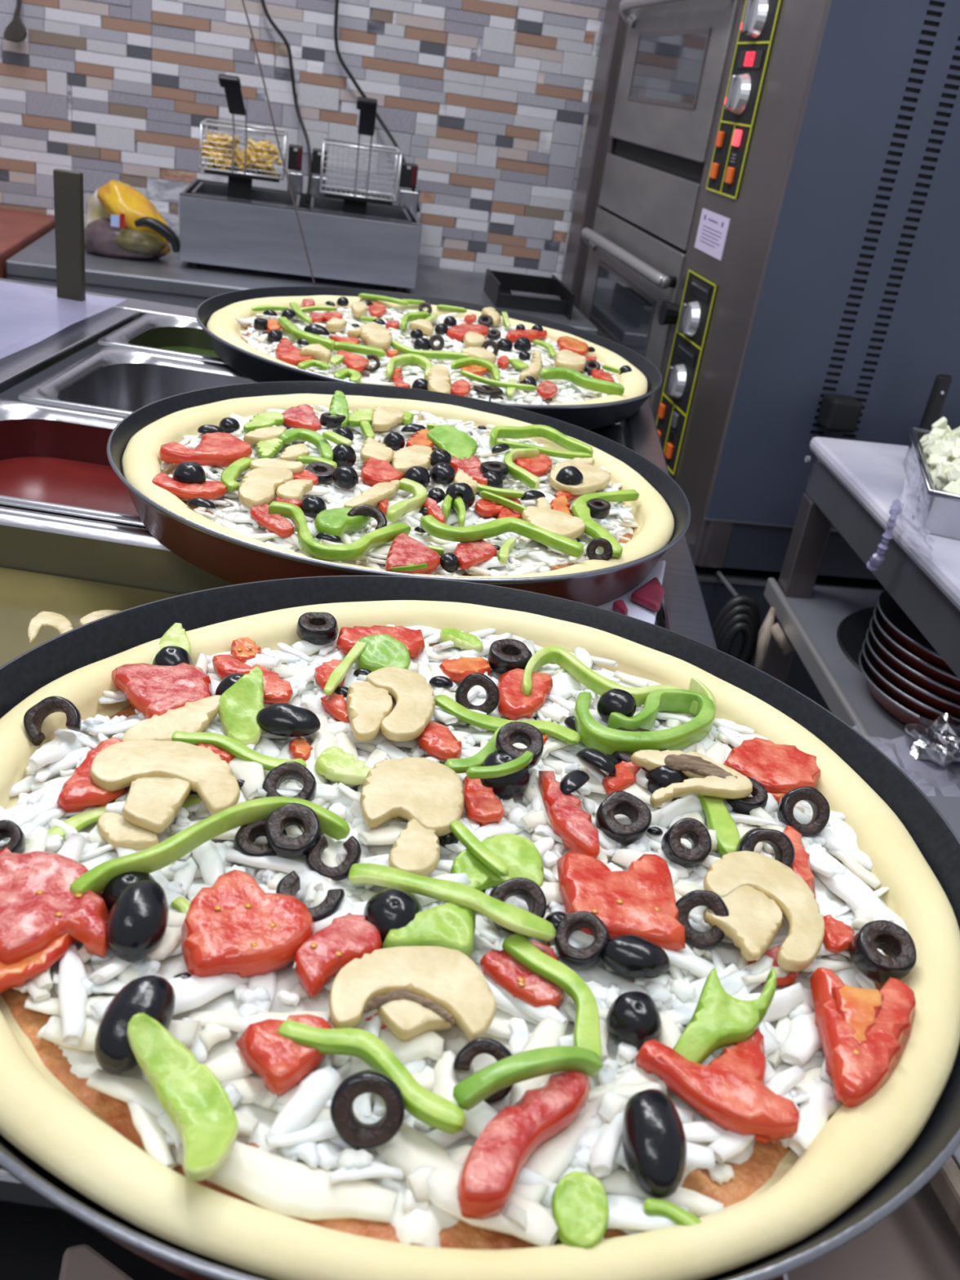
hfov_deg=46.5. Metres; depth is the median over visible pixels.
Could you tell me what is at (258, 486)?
mushroom slice
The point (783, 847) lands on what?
ring
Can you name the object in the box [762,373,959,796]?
work table
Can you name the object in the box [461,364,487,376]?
tomato piece
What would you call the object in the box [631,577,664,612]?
packet
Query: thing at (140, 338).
basin
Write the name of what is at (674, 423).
rocker switch
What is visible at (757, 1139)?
tomato piece
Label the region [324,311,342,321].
tomato piece
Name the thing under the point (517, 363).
pepper strip
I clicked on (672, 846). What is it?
ring
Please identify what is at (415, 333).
olive
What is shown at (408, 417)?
pepper piece
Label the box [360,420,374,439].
pepper strip
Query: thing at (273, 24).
power cable
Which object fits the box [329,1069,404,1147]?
ring
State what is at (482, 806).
tomato piece
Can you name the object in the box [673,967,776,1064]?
pepper piece
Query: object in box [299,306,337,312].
pepper strip
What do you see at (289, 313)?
olive
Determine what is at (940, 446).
cheese pieces
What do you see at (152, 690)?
tomato piece
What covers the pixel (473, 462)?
tomato piece
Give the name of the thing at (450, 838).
olive
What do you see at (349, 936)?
tomato piece
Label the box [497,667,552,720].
tomato piece
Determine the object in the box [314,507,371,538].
pepper piece
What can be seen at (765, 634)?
wooden stick
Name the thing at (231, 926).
tomato piece
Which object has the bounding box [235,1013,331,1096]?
tomato piece
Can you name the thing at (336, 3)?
power cable
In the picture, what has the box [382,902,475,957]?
pepper piece
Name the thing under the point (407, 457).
mushroom slice
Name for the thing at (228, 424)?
olive
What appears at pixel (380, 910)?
olive
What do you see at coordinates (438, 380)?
mushroom slice
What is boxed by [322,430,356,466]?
olive
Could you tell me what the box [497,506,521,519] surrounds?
tomato piece
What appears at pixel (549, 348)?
pepper strip
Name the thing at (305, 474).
tomato piece
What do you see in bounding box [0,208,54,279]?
base cabinet
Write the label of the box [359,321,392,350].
mushroom slice
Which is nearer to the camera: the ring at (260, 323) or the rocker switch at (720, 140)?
the ring at (260, 323)
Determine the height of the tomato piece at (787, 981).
0.006 m
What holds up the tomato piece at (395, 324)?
on the pizza at (233, 323)
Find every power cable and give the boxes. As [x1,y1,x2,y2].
[260,0,311,204]
[333,0,420,212]
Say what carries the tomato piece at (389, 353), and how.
on the pizza at (233, 323)
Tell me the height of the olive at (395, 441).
0.017 m
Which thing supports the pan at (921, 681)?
on the pan at (925, 697)
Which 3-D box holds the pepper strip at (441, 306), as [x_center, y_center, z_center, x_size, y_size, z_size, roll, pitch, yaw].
[-0.035,-0.404,1.365,0.037,0.006,0.007,5,27,-8]
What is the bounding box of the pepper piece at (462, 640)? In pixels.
[440,626,483,652]
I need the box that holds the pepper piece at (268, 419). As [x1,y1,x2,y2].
[243,411,284,432]
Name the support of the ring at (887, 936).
on the pizza at (290, 1199)
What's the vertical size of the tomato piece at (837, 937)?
0.006 m
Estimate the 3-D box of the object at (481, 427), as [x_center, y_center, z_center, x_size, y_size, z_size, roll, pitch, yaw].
[0.002,-0.171,0.900,0.008,0.003,0.005,9,26,0]
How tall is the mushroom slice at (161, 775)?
0.007 m
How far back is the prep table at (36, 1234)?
0.72 m
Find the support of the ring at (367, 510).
on the pizza at (644, 526)
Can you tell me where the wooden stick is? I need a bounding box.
[754,607,775,671]
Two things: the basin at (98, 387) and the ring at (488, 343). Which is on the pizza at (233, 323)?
the ring at (488, 343)
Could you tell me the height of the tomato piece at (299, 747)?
0.006 m
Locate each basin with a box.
[0,524,233,595]
[57,363,257,411]
[128,326,213,350]
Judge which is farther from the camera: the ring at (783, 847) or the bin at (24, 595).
the bin at (24, 595)
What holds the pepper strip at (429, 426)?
on the pizza at (644, 526)
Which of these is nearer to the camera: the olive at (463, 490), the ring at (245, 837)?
the ring at (245, 837)
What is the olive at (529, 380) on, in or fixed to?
on the pizza at (233, 323)
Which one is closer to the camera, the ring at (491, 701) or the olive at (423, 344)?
the ring at (491, 701)
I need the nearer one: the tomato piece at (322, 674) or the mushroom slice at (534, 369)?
the tomato piece at (322, 674)
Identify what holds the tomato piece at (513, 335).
on the pizza at (233, 323)
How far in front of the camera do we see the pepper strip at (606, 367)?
1.19 m
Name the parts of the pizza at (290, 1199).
pepper strip, pepper strip, pepper strip, pepper strip, pepper strip, pepper strip, pepper strip, pepper strip, pepper strip, pepper strip, pepper strip, pepper strip, pepper strip, pepper strip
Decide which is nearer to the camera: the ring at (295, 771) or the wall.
the ring at (295, 771)
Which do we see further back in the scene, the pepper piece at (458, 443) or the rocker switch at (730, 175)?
the rocker switch at (730, 175)
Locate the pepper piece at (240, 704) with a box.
[217,666,263,745]
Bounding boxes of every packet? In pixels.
[612,600,627,615]
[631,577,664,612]
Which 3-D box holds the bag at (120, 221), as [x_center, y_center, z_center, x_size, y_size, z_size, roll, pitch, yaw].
[-0.743,-0.902,2.393,0.246,0.148,0.182,9,26,0]
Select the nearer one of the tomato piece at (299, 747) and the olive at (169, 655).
the tomato piece at (299, 747)
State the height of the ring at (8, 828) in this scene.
0.012 m
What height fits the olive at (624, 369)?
0.012 m
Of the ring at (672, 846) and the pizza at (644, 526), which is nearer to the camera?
the ring at (672, 846)
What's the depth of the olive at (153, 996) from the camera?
0.30 m
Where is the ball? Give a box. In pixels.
[904,712,959,769]
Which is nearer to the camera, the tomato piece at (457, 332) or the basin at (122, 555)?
the basin at (122, 555)
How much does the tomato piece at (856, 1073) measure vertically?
0.012 m
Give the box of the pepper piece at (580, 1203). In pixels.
[551,1170,608,1248]
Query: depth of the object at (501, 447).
0.82 m
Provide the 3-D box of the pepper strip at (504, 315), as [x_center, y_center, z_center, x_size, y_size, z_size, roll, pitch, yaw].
[0.031,-0.389,1.355,0.007,0.006,0.091,6,27,-6]
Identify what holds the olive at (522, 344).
on the pizza at (233, 323)
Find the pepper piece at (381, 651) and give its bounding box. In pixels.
[355,634,410,671]
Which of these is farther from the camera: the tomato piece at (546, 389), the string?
the string
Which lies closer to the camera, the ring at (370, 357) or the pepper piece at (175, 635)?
the pepper piece at (175, 635)
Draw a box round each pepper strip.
[171,896,190,913]
[251,304,288,311]
[288,302,311,323]
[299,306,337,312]
[329,354,344,364]
[360,315,382,322]
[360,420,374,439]
[387,563,427,571]
[402,298,425,305]
[425,313,437,323]
[426,423,438,430]
[427,545,444,555]
[436,304,466,311]
[474,484,526,517]
[501,311,510,328]
[505,378,517,395]
[507,358,528,369]
[532,339,555,357]
[601,364,620,373]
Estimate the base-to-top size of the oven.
1.980 m
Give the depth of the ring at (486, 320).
1.31 m
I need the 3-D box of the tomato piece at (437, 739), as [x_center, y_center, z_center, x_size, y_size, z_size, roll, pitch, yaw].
[-0.018,0.042,0.471,0.017,0.006,0.030,-11,33,-34]
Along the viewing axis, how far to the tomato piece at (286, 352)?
1.04 m
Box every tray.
[483,268,574,319]
[786,1181,959,1279]
[836,606,875,673]
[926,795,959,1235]
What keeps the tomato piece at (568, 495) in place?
on the pizza at (644, 526)
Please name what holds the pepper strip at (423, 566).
on the pizza at (644, 526)
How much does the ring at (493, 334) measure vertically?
0.011 m
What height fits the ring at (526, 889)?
0.017 m
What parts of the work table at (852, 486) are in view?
leg, peel handle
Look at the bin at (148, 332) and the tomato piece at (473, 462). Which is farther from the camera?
the bin at (148, 332)
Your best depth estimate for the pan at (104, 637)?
0.49 m
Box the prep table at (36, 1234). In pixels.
[0,278,788,1279]
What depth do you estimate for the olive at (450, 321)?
1.28 m
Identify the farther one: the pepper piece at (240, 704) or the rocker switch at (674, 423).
the rocker switch at (674, 423)
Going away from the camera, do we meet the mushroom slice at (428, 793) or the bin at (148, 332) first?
the mushroom slice at (428, 793)
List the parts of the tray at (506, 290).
panel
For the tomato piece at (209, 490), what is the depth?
0.68 m
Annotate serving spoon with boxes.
[3,0,26,42]
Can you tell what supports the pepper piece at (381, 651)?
on the pizza at (290, 1199)
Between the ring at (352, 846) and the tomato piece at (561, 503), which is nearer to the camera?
the ring at (352, 846)
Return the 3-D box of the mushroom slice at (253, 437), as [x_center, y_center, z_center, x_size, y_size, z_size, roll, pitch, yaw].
[-0.151,-0.146,0.794,0.019,0.008,0.043,20,28,21]
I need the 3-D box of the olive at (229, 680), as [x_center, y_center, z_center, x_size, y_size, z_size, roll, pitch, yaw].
[-0.104,0.021,0.481,0.018,0.012,0.018,9,26,0]
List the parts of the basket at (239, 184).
wire frame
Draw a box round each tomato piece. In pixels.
[0,847,108,964]
[0,933,74,993]
[56,737,126,813]
[111,662,211,719]
[151,471,227,499]
[159,431,252,466]
[181,869,315,977]
[194,742,235,764]
[212,654,293,703]
[230,637,261,662]
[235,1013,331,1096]
[249,503,294,537]
[266,318,281,333]
[275,337,313,364]
[275,497,302,507]
[281,404,321,431]
[288,736,312,760]
[293,468,319,485]
[293,912,382,997]
[302,298,315,306]
[309,311,324,323]
[314,658,346,690]
[320,692,349,723]
[323,625,425,695]
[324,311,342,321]
[328,334,359,344]
[337,349,368,372]
[360,456,403,486]
[364,1012,386,1029]
[368,301,386,317]
[377,497,388,514]
[385,320,399,328]
[385,533,440,573]
[386,349,398,357]
[391,367,410,387]
[405,428,434,450]
[416,720,462,759]
[423,497,445,523]
[439,656,490,682]
[445,323,489,342]
[449,455,481,470]
[450,378,470,396]
[453,539,497,569]
[454,466,487,485]
[457,1070,591,1219]
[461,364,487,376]
[462,776,504,825]
[463,313,476,323]
[480,940,564,1008]
[497,355,509,368]
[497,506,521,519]
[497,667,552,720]
[505,328,547,342]
[513,453,552,476]
[537,380,557,398]
[538,770,599,858]
[542,733,547,744]
[550,494,571,515]
[555,490,577,502]
[556,336,588,356]
[556,851,684,951]
[586,355,596,361]
[591,368,614,382]
[601,760,645,795]
[635,1026,799,1141]
[723,737,820,793]
[746,944,800,987]
[754,1135,771,1143]
[767,791,785,805]
[782,825,815,898]
[809,967,915,1107]
[822,914,854,954]
[831,983,884,1046]
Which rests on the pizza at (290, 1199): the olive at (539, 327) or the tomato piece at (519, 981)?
the tomato piece at (519, 981)
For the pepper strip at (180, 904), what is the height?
0.003 m
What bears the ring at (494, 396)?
on the pizza at (233, 323)
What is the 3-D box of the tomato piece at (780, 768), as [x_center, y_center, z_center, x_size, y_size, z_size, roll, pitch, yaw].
[0.127,0.055,0.480,0.037,0.010,0.036,27,32,32]
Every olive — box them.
[94,975,175,1073]
[102,871,155,914]
[106,880,168,962]
[152,645,192,666]
[172,462,205,484]
[215,673,244,695]
[218,417,239,433]
[266,329,282,342]
[280,308,296,319]
[300,495,326,517]
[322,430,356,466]
[332,466,358,488]
[334,426,353,441]
[336,296,348,306]
[364,888,422,943]
[382,431,404,450]
[403,466,430,487]
[409,328,422,339]
[411,377,427,390]
[413,337,430,350]
[418,506,427,515]
[426,487,445,504]
[429,462,455,484]
[430,448,451,466]
[434,323,448,333]
[437,831,458,848]
[440,552,459,573]
[443,315,457,326]
[445,482,475,510]
[466,750,533,799]
[482,471,503,488]
[497,338,512,351]
[513,337,531,351]
[515,324,525,329]
[518,351,530,360]
[519,375,537,386]
[531,324,543,331]
[544,911,567,929]
[555,466,583,485]
[596,688,636,723]
[605,991,662,1049]
[618,364,631,374]
[622,1088,686,1199]
[644,764,689,800]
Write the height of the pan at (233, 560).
0.041 m
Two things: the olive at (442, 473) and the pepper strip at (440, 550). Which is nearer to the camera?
the pepper strip at (440, 550)
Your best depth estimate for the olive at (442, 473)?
0.76 m
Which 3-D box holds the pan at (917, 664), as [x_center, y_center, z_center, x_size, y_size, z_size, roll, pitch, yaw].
[0.647,0.017,1.415,0.300,0.031,0.300,9,26,0]
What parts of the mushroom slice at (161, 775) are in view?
stem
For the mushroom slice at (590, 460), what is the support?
on the pizza at (644, 526)
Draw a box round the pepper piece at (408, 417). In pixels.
[401,410,413,425]
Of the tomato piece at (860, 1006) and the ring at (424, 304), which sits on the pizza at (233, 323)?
the ring at (424, 304)
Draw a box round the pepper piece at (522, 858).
[449,820,543,891]
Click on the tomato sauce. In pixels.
(65, 482)
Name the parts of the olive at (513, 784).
pepper strip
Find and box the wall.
[0,0,607,280]
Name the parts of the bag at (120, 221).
brown panel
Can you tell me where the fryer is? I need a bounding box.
[178,143,422,293]
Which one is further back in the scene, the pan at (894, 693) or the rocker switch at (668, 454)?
the rocker switch at (668, 454)
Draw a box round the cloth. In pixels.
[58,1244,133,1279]
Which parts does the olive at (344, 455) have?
pepper strip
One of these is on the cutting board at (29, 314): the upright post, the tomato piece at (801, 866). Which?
the upright post
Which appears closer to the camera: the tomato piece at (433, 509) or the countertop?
the tomato piece at (433, 509)
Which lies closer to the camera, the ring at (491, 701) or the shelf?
the ring at (491, 701)
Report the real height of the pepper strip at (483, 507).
0.012 m
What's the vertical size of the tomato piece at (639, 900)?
0.011 m
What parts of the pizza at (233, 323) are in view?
pepper strip, pepper strip, pepper strip, pepper strip, pepper strip, pepper strip, pepper strip, pepper strip, pepper strip, pepper strip, pepper strip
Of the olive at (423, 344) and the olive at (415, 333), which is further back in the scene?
the olive at (415, 333)
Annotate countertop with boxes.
[5,228,597,335]
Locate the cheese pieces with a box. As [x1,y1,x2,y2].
[920,416,959,494]
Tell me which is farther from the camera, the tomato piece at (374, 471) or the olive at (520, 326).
the olive at (520, 326)
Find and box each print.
[111,214,119,226]
[120,213,124,227]
[700,214,724,247]
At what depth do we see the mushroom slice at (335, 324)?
1.16 m
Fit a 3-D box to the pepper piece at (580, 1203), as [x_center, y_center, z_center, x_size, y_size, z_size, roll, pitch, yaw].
[0.025,0.143,0.280,0.015,0.008,0.019,9,26,0]
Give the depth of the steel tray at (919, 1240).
0.39 m
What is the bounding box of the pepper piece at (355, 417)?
[346,408,373,426]
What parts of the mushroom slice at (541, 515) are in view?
stem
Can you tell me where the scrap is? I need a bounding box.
[769,622,793,655]
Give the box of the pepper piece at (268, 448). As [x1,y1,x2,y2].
[255,438,283,458]
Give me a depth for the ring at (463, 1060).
0.31 m
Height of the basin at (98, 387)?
0.096 m
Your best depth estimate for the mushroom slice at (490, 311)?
1.34 m
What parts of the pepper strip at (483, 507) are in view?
pepper strip, pepper strip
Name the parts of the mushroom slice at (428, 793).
stem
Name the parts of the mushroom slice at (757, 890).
stem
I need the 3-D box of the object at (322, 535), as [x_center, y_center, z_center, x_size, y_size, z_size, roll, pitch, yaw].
[-0.087,-0.060,0.646,0.015,0.005,0.009,9,26,0]
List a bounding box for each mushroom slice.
[27,611,73,642]
[80,609,121,625]
[89,739,239,833]
[97,812,159,850]
[121,694,221,742]
[237,466,293,507]
[243,426,286,444]
[248,457,303,474]
[275,479,313,500]
[279,443,309,461]
[300,343,331,363]
[325,317,346,332]
[328,946,496,1041]
[343,480,399,508]
[346,327,362,338]
[346,666,435,742]
[351,301,367,317]
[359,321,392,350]
[360,436,393,463]
[360,756,463,876]
[371,405,404,431]
[391,444,432,475]
[408,319,433,336]
[426,364,451,394]
[453,469,478,493]
[460,346,496,364]
[463,332,484,348]
[481,306,501,325]
[518,350,542,382]
[521,497,585,539]
[548,459,610,494]
[554,349,586,372]
[573,457,594,465]
[630,749,752,807]
[702,850,824,971]
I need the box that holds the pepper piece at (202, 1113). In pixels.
[126,1013,238,1181]
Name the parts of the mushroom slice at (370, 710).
stem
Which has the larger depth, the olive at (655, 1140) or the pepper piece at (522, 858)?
the pepper piece at (522, 858)
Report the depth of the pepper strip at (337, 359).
1.03 m
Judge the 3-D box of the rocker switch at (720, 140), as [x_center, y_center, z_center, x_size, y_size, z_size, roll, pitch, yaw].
[0.395,-0.824,1.839,0.007,0.024,0.022,4,27,-10]
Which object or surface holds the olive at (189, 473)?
on the tomato piece at (209, 490)
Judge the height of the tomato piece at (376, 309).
0.007 m
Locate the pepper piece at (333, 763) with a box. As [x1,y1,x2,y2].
[314,746,372,785]
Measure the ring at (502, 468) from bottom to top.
0.010 m
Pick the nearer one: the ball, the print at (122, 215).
the ball
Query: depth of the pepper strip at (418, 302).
1.35 m
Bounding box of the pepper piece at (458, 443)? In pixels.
[426,424,477,459]
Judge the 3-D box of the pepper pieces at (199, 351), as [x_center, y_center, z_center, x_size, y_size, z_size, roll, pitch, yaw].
[-0.123,-0.244,1.214,0.493,0.055,0.137,9,26,0]
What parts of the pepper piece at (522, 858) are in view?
pepper strip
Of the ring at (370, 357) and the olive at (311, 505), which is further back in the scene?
the ring at (370, 357)
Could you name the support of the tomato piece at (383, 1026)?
on the pizza at (290, 1199)
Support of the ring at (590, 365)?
on the pizza at (233, 323)
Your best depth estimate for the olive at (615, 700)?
0.49 m
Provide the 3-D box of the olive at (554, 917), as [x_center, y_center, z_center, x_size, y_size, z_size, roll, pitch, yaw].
[0.026,0.095,0.374,0.010,0.007,0.010,9,26,0]
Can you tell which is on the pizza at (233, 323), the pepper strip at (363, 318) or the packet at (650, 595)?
the pepper strip at (363, 318)
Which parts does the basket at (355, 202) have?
wire frame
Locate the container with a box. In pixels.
[903,426,959,539]
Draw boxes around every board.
[0,280,125,359]
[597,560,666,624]
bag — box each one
[84,179,180,259]
[866,499,901,571]
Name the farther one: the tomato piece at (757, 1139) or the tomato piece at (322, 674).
the tomato piece at (322, 674)
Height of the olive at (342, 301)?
0.010 m
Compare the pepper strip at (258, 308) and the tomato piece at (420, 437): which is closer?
the tomato piece at (420, 437)
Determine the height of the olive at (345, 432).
0.010 m
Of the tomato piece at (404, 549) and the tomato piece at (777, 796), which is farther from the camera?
the tomato piece at (404, 549)
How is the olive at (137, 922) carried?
on the pizza at (290, 1199)
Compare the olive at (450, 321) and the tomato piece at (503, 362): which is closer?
the tomato piece at (503, 362)
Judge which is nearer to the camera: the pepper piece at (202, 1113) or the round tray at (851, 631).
the pepper piece at (202, 1113)
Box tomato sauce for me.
[0,456,138,515]
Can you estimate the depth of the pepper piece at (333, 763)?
0.44 m
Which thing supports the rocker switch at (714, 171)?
attached to the oven
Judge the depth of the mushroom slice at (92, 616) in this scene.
0.67 m
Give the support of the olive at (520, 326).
on the pizza at (233, 323)
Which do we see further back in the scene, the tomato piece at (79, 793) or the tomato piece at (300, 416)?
the tomato piece at (300, 416)
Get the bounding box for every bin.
[0,398,146,528]
[0,506,657,625]
[0,567,178,666]
[17,346,626,446]
[97,313,622,424]
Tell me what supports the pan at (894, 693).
on the pan at (900, 712)
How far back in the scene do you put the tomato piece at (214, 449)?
0.74 m
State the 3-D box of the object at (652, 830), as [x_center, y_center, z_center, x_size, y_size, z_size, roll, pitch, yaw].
[0.068,0.074,0.433,0.006,0.002,0.004,9,26,0]
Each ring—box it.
[0,819,25,853]
[23,696,81,746]
[232,818,287,865]
[253,317,267,330]
[262,761,316,801]
[264,802,321,857]
[275,870,344,921]
[296,612,337,645]
[305,462,334,483]
[305,831,361,880]
[320,413,346,427]
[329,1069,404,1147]
[346,504,386,529]
[364,354,380,371]
[418,302,432,314]
[428,333,444,351]
[452,1036,514,1104]
[454,672,499,715]
[473,385,502,395]
[477,314,493,327]
[479,461,508,479]
[480,339,498,355]
[487,328,501,340]
[487,638,532,675]
[488,395,503,401]
[488,877,546,937]
[494,721,543,768]
[554,911,609,968]
[584,360,600,375]
[586,497,610,519]
[586,537,613,560]
[595,791,651,845]
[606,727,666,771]
[661,817,711,866]
[675,889,728,950]
[725,776,768,815]
[736,827,795,867]
[777,786,830,836]
[848,920,916,982]
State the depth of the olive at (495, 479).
0.78 m
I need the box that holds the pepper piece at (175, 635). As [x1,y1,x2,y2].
[151,622,191,664]
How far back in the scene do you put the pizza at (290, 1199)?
0.33 m
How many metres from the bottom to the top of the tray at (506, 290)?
0.055 m
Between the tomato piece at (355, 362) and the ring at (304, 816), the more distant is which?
the tomato piece at (355, 362)
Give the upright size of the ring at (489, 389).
0.004 m
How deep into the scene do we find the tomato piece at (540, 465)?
0.82 m
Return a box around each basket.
[199,74,288,199]
[319,96,402,214]
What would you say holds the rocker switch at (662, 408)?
attached to the oven
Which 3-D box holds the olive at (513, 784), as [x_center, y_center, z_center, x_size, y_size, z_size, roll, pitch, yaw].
[0.009,0.054,0.443,0.030,0.018,0.034,9,26,0]
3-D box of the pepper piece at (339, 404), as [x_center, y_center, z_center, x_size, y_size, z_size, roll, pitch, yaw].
[-0.108,-0.178,0.861,0.016,0.018,0.046,5,27,-7]
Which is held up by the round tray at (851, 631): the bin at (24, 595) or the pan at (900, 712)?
the pan at (900, 712)
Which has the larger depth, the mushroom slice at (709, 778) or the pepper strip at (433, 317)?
the pepper strip at (433, 317)
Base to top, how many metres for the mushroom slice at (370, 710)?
0.007 m
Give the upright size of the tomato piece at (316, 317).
0.007 m
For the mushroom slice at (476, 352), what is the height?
0.010 m
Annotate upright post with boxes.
[53,168,85,301]
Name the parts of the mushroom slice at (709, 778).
stem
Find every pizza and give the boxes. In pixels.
[0,600,959,1279]
[121,393,674,577]
[206,293,648,404]
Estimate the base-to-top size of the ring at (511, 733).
0.015 m
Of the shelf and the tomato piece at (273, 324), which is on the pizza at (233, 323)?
the tomato piece at (273, 324)
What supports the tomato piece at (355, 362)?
on the pizza at (233, 323)
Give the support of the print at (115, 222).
on the bag at (120, 221)
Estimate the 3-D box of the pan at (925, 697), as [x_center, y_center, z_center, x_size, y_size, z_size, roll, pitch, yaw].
[0.642,0.046,1.430,0.300,0.031,0.300,9,26,0]
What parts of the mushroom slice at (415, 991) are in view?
stem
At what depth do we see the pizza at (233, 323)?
1.11 m
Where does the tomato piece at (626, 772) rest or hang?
on the pizza at (290, 1199)
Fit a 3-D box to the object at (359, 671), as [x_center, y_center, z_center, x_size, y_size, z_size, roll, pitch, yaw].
[-0.053,0.015,0.510,0.009,0.003,0.006,9,26,0]
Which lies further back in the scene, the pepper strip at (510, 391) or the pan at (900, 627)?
the pan at (900, 627)
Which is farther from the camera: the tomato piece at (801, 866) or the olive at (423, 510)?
the olive at (423, 510)
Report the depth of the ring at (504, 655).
0.53 m
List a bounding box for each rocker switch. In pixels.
[657,403,666,418]
[664,442,673,458]
[670,411,679,427]
[709,162,719,178]
[715,130,724,147]
[724,166,734,183]
[731,128,742,146]
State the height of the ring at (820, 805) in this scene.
0.019 m
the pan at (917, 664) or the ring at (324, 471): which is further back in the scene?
the pan at (917, 664)
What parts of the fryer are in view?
oil tank, panel, oil tank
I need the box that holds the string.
[241,0,315,285]
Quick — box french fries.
[201,131,282,176]
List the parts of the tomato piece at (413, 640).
pepper strip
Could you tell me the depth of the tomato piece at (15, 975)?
0.33 m
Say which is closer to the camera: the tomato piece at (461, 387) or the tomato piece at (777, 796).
the tomato piece at (777, 796)
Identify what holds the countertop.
on the floor
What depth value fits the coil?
1.76 m
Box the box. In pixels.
[817,393,862,433]
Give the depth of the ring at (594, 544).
0.68 m
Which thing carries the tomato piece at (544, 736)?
on the pizza at (290, 1199)
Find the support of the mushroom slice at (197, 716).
on the pizza at (290, 1199)
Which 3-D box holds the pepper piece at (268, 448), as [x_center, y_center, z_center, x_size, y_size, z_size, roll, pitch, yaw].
[-0.147,-0.132,0.771,0.017,0.006,0.043,9,26,0]
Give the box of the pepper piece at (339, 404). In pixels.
[328,390,348,428]
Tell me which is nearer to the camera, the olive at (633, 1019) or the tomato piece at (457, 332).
the olive at (633, 1019)
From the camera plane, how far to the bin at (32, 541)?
0.71 m
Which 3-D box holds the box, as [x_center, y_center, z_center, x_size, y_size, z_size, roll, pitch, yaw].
[0.556,-0.351,1.730,0.050,0.049,0.045,4,27,-10]
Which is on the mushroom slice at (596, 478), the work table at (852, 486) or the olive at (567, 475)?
the olive at (567, 475)
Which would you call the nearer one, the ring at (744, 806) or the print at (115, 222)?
the ring at (744, 806)
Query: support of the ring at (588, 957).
on the pizza at (290, 1199)
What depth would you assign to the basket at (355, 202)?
2.41 m
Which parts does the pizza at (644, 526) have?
pepper strip, pepper strip, pepper strip, pepper strip, pepper strip, pepper strip, pepper strip, pepper strip, pepper strip, pepper strip, pepper strip, pepper strip, pepper strip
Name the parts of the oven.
door handle, oven door, deck panel, door handle, handle mount, oven door, knob, control panel, knob, knob, control panel, knob, casing, stand panel, stand rail, panel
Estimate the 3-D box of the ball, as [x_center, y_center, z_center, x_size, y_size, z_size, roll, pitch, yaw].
[0.539,0.116,1.314,0.074,0.059,0.077,-4,29,-24]
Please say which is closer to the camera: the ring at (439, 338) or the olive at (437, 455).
the olive at (437, 455)
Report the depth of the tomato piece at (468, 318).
1.33 m
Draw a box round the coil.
[711,570,760,664]
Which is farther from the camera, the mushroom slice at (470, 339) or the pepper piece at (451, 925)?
the mushroom slice at (470, 339)
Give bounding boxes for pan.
[0,575,959,1279]
[106,381,690,606]
[195,286,662,430]
[858,649,919,724]
[862,638,959,724]
[866,627,959,719]
[869,615,959,705]
[873,604,959,691]
[877,588,955,675]
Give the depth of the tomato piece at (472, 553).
0.65 m
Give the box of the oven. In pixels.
[560,0,959,711]
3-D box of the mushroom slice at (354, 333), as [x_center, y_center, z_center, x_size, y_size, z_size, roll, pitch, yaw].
[-0.126,-0.317,1.155,0.011,0.010,0.030,20,29,22]
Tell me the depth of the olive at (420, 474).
0.75 m
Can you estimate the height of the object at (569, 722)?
0.004 m
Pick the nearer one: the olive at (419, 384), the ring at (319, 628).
the ring at (319, 628)
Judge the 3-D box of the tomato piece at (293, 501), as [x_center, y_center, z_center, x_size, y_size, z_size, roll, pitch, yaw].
[-0.118,-0.084,0.688,0.018,0.007,0.021,-6,30,-28]
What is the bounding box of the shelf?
[777,582,959,796]
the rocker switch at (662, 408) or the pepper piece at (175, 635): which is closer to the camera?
the pepper piece at (175, 635)
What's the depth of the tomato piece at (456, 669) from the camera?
0.53 m
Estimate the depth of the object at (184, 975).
0.33 m
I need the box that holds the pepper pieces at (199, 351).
[157,346,218,357]
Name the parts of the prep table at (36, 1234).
panel, panel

